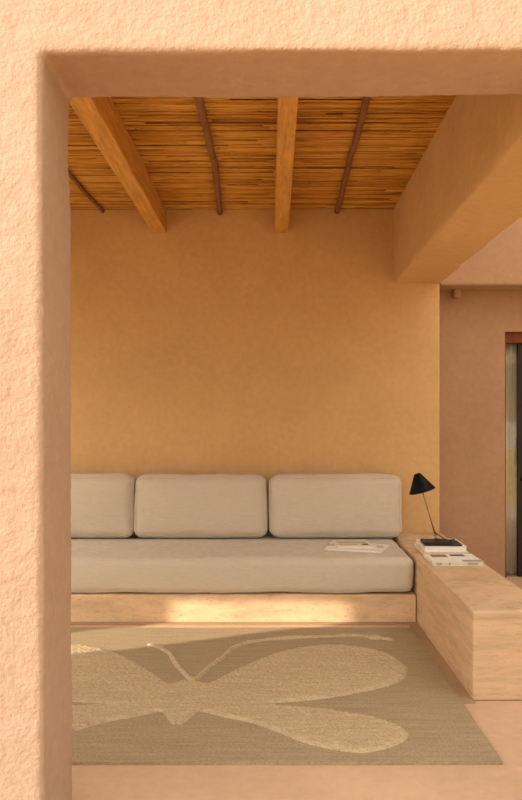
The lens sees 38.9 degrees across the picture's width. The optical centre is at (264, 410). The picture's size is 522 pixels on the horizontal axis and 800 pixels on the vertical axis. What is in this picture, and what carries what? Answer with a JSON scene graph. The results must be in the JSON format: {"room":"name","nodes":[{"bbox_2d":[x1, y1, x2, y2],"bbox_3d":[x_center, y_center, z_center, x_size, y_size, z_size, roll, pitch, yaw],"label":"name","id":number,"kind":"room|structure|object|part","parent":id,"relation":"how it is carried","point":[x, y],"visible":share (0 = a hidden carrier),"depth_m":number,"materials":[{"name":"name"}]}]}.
{"room":"covered patio","nodes":[
{"label":"covered patio","id":0,"kind":"room"},
{"bbox_2d":[0,0,521,799],"bbox_3d":[-0.550,-0.425,2.196,3.712,3.562,0.324,0,0,0],"label":"wall","id":1,"kind":"structure","parent":0,"point":[53,53],"depth_m":2.04,"materials":[{"name":"paint"}]},
{"bbox_2d":[68,95,455,209],"bbox_3d":[-0.525,-1.581,4.050,3.550,0.208,3.700,0,0,0],"label":"ceiling","id":2,"kind":"structure","parent":0,"point":[167,134],"depth_m":4.25,"materials":[{"name":"wood"}]},
{"bbox_2d":[68,170,104,212],"bbox_3d":[-1.225,-1.470,3.905,0.034,0.027,3.131,0,0,1],"label":"pole","id":3,"kind":"object","parent":2,"relation":"attached to","point":[71,176],"visible":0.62,"depth_m":4.94,"materials":[{"name":"brown plant"}]},
{"bbox_2d":[70,97,166,232],"bbox_3d":[-0.779,-1.395,3.900,0.111,0.171,3.140,0,0,0],"label":"roof beam","id":4,"kind":"structure","parent":2,"relation":"attached to","point":[99,116],"depth_m":3.88,"materials":[{"name":"brown wood"}]},
{"bbox_2d":[194,97,222,214],"bbox_3d":[-0.320,-1.464,3.905,0.084,0.048,3.131,0,0,0],"label":"pole","id":5,"kind":"object","parent":2,"relation":"attached to","point":[199,102],"visible":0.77,"depth_m":4.11,"materials":[{"name":"brown wood"}]},
{"bbox_2d":[275,97,297,232],"bbox_3d":[0.112,-1.395,3.900,0.101,0.171,3.141,0,0,0],"label":"roof beam","id":6,"kind":"structure","parent":2,"relation":"attached to","point":[287,108],"depth_m":3.85,"materials":[{"name":"brown wood"}]},
{"bbox_2d":[334,97,370,213],"bbox_3d":[0.490,-1.468,3.905,0.048,0.037,3.131,0,0,1],"label":"pole","id":7,"kind":"object","parent":2,"relation":"attached to","point":[365,101],"visible":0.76,"depth_m":4.11,"materials":[{"name":"brown wood"}]},
{"bbox_2d":[393,94,521,283],"bbox_3d":[1.077,-1.570,3.851,0.373,1.269,3.312,0,0,2],"label":"beam","id":8,"kind":"structure","parent":2,"relation":"attached to","point":[465,190],"depth_m":3.61,"materials":[{"name":"paint"}]},
{"bbox_2d":[70,209,521,577],"bbox_3d":[0.900,-0.425,5.735,6.600,3.550,0.570,0,0,0],"label":"wall","id":9,"kind":"structure","parent":0,"point":[213,343],"depth_m":5.45,"materials":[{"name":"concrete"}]},
{"bbox_2d":[451,289,461,298],"bbox_3d":[1.470,-0.902,5.680,0.060,0.075,0.100,0,0,0],"label":"wall bracket","id":10,"kind":"object","parent":9,"relation":"attached to","point":[456,293],"visible":0.91,"depth_m":5.63,"materials":[{"name":"ceramic"}]},
{"bbox_2d":[505,332,521,577],"bbox_3d":[2.450,0.300,5.950,1.300,2.000,0.380,0,0,0],"label":"door","id":11,"kind":"structure","parent":9,"relation":"in","point":[513,340],"depth_m":5.86,"materials":[{"name":"brown wood"}]},
{"bbox_2d":[506,344,516,573],"bbox_3d":[1.938,0.345,5.877,0.138,1.890,0.027,0,0,0],"label":"curtain","id":12,"kind":"object","parent":11,"relation":"hanging from","point":[511,349],"depth_m":5.88,"materials":[{"name":"beige fabric"}]},
{"bbox_2d":[71,573,521,799],"bbox_3d":[0.700,1.400,3.600,8.600,0.200,5.400,0,0,0],"label":"floor","id":13,"kind":"structure","parent":0,"point":[500,721],"depth_m":2.62,"materials":[{"name":"ceramic"}]},
{"bbox_2d":[71,590,415,621],"bbox_3d":[-0.467,1.214,4.992,2.788,0.170,0.914,0,0,0],"label":"plinth","id":14,"kind":"object","parent":13,"relation":"on","point":[125,606],"visible":0.44,"depth_m":4.54,"materials":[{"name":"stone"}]},
{"bbox_2d":[71,536,413,593],"bbox_3d":[-0.467,1.014,4.973,2.776,0.225,0.889,0,0,0],"label":"seat cushion","id":15,"kind":"object","parent":14,"relation":"on","point":[132,564],"visible":0.76,"depth_m":4.54,"materials":[{"name":"fabric"}]},
{"bbox_2d":[70,473,135,537],"bbox_3d":[-1.385,0.671,5.276,0.927,0.454,0.264,0,0,-1],"label":"cushion","id":16,"kind":"object","parent":15,"relation":"on","point":[102,504],"visible":0.4,"depth_m":5.16,"materials":[{"name":"fabric"}]},
{"bbox_2d":[134,473,266,537],"bbox_3d":[-0.453,0.671,5.272,0.942,0.454,0.268,0,0,-1],"label":"cushion","id":17,"kind":"object","parent":15,"relation":"on","point":[166,505],"visible":1,"depth_m":5.16,"materials":[{"name":"fabric"}]},
{"bbox_2d":[268,473,402,537],"bbox_3d":[0.497,0.671,5.273,0.948,0.453,0.265,0,0,2],"label":"cushion","id":18,"kind":"object","parent":15,"relation":"on","point":[355,505],"visible":1,"depth_m":5.16,"materials":[{"name":"fabric"}]},
{"bbox_2d":[324,541,389,552],"bbox_3d":[0.602,0.896,4.875,0.407,0.011,0.299,0,0,18],"label":"newspaper","id":19,"kind":"object","parent":15,"relation":"on","point":[377,548],"visible":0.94,"depth_m":4.80,"materials":[{"name":"white paper"}]},
{"bbox_2d":[332,539,372,547],"bbox_3d":[0.580,0.884,4.930,0.240,0.013,0.260,0,0,0],"label":"newspaper","id":20,"kind":"object","parent":19,"relation":"on","point":[364,543],"visible":1,"depth_m":4.90,"materials":[{"name":"beige paper"}]},
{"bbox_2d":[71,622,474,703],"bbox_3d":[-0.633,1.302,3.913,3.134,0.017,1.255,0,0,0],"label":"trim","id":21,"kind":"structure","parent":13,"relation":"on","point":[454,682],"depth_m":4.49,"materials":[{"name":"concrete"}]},
{"bbox_2d":[71,627,502,764],"bbox_3d":[-0.363,1.286,3.561,2.475,0.028,1.692,0,0,0],"label":"rug","id":22,"kind":"object","parent":13,"relation":"on","point":[141,695],"visible":0.8,"depth_m":3.27,"materials":[{"name":"fabric"}]},
{"bbox_2d":[392,533,521,699],"bbox_3d":[1.114,1.098,4.381,0.366,0.402,2.130,0,0,0],"label":"side table","id":23,"kind":"object","parent":13,"relation":"on","point":[472,615],"visible":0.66,"depth_m":3.53,"materials":[{"name":"wood"}]},
{"bbox_2d":[415,543,468,553],"bbox_3d":[1.120,0.883,4.715,0.270,0.026,0.300,0,0,-1],"label":"book","id":24,"kind":"object","parent":23,"relation":"on","point":[417,547],"visible":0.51,"depth_m":4.57,"materials":[{"name":"beige paper"}]},
{"bbox_2d":[416,539,466,551],"bbox_3d":[1.120,0.854,4.710,0.260,0.032,0.280,0,0,1],"label":"book","id":25,"kind":"object","parent":24,"relation":"on","point":[419,543],"visible":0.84,"depth_m":4.58,"materials":[{"name":"white paper"}]},
{"bbox_2d":[423,540,461,545],"bbox_3d":[1.113,0.834,4.673,0.230,0.008,0.175,0,0,2],"label":"notebook","id":26,"kind":"object","parent":25,"relation":"on","point":[454,542],"visible":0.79,"depth_m":4.60,"materials":[{"name":"black paper"}]},
{"bbox_2d":[409,473,454,544],"bbox_3d":[1.067,0.609,4.661,0.318,0.440,0.168,0,0,-5],"label":"table lamp","id":27,"kind":"object","parent":26,"relation":"on","point":[420,484],"visible":1,"depth_m":4.62,"materials":[{"name":"black metal"}]},
{"bbox_3d":[0.989,0.458,4.655,0.161,0.138,0.168,0,0,0],"label":"lamp shade","id":28,"kind":"part","parent":27,"relation":"part of","materials":[{"name":"black paint"}]},
{"bbox_3d":[1.020,0.608,4.655,0.131,0.414,0.008,0,0,0],"label":"stem","id":29,"kind":"part","parent":27,"relation":"part of","materials":[{"name":"metal"}]},
{"bbox_2d":[423,554,483,565],"bbox_3d":[1.120,0.885,4.410,0.296,0.023,0.251,0,0,-1],"label":"magazine","id":30,"kind":"object","parent":23,"relation":"on","point":[434,559],"visible":1,"depth_m":4.36,"materials":[{"name":"white paper"}]},
{"bbox_2d":[429,554,447,556],"bbox_3d":[1.049,0.874,4.469,0.095,0.001,0.080,0,0,-1],"label":"picture","id":31,"kind":"object","parent":30,"relation":"on","point":[430,555],"depth_m":4.47},
{"bbox_2d":[462,560,482,561],"bbox_3d":[1.208,0.874,4.318,0.114,0.001,0.056,0,0,-1],"label":"picture","id":32,"kind":"object","parent":30,"relation":"on","point":[462,560],"depth_m":4.30,"materials":[{"name":"grey paper"}]}
]}

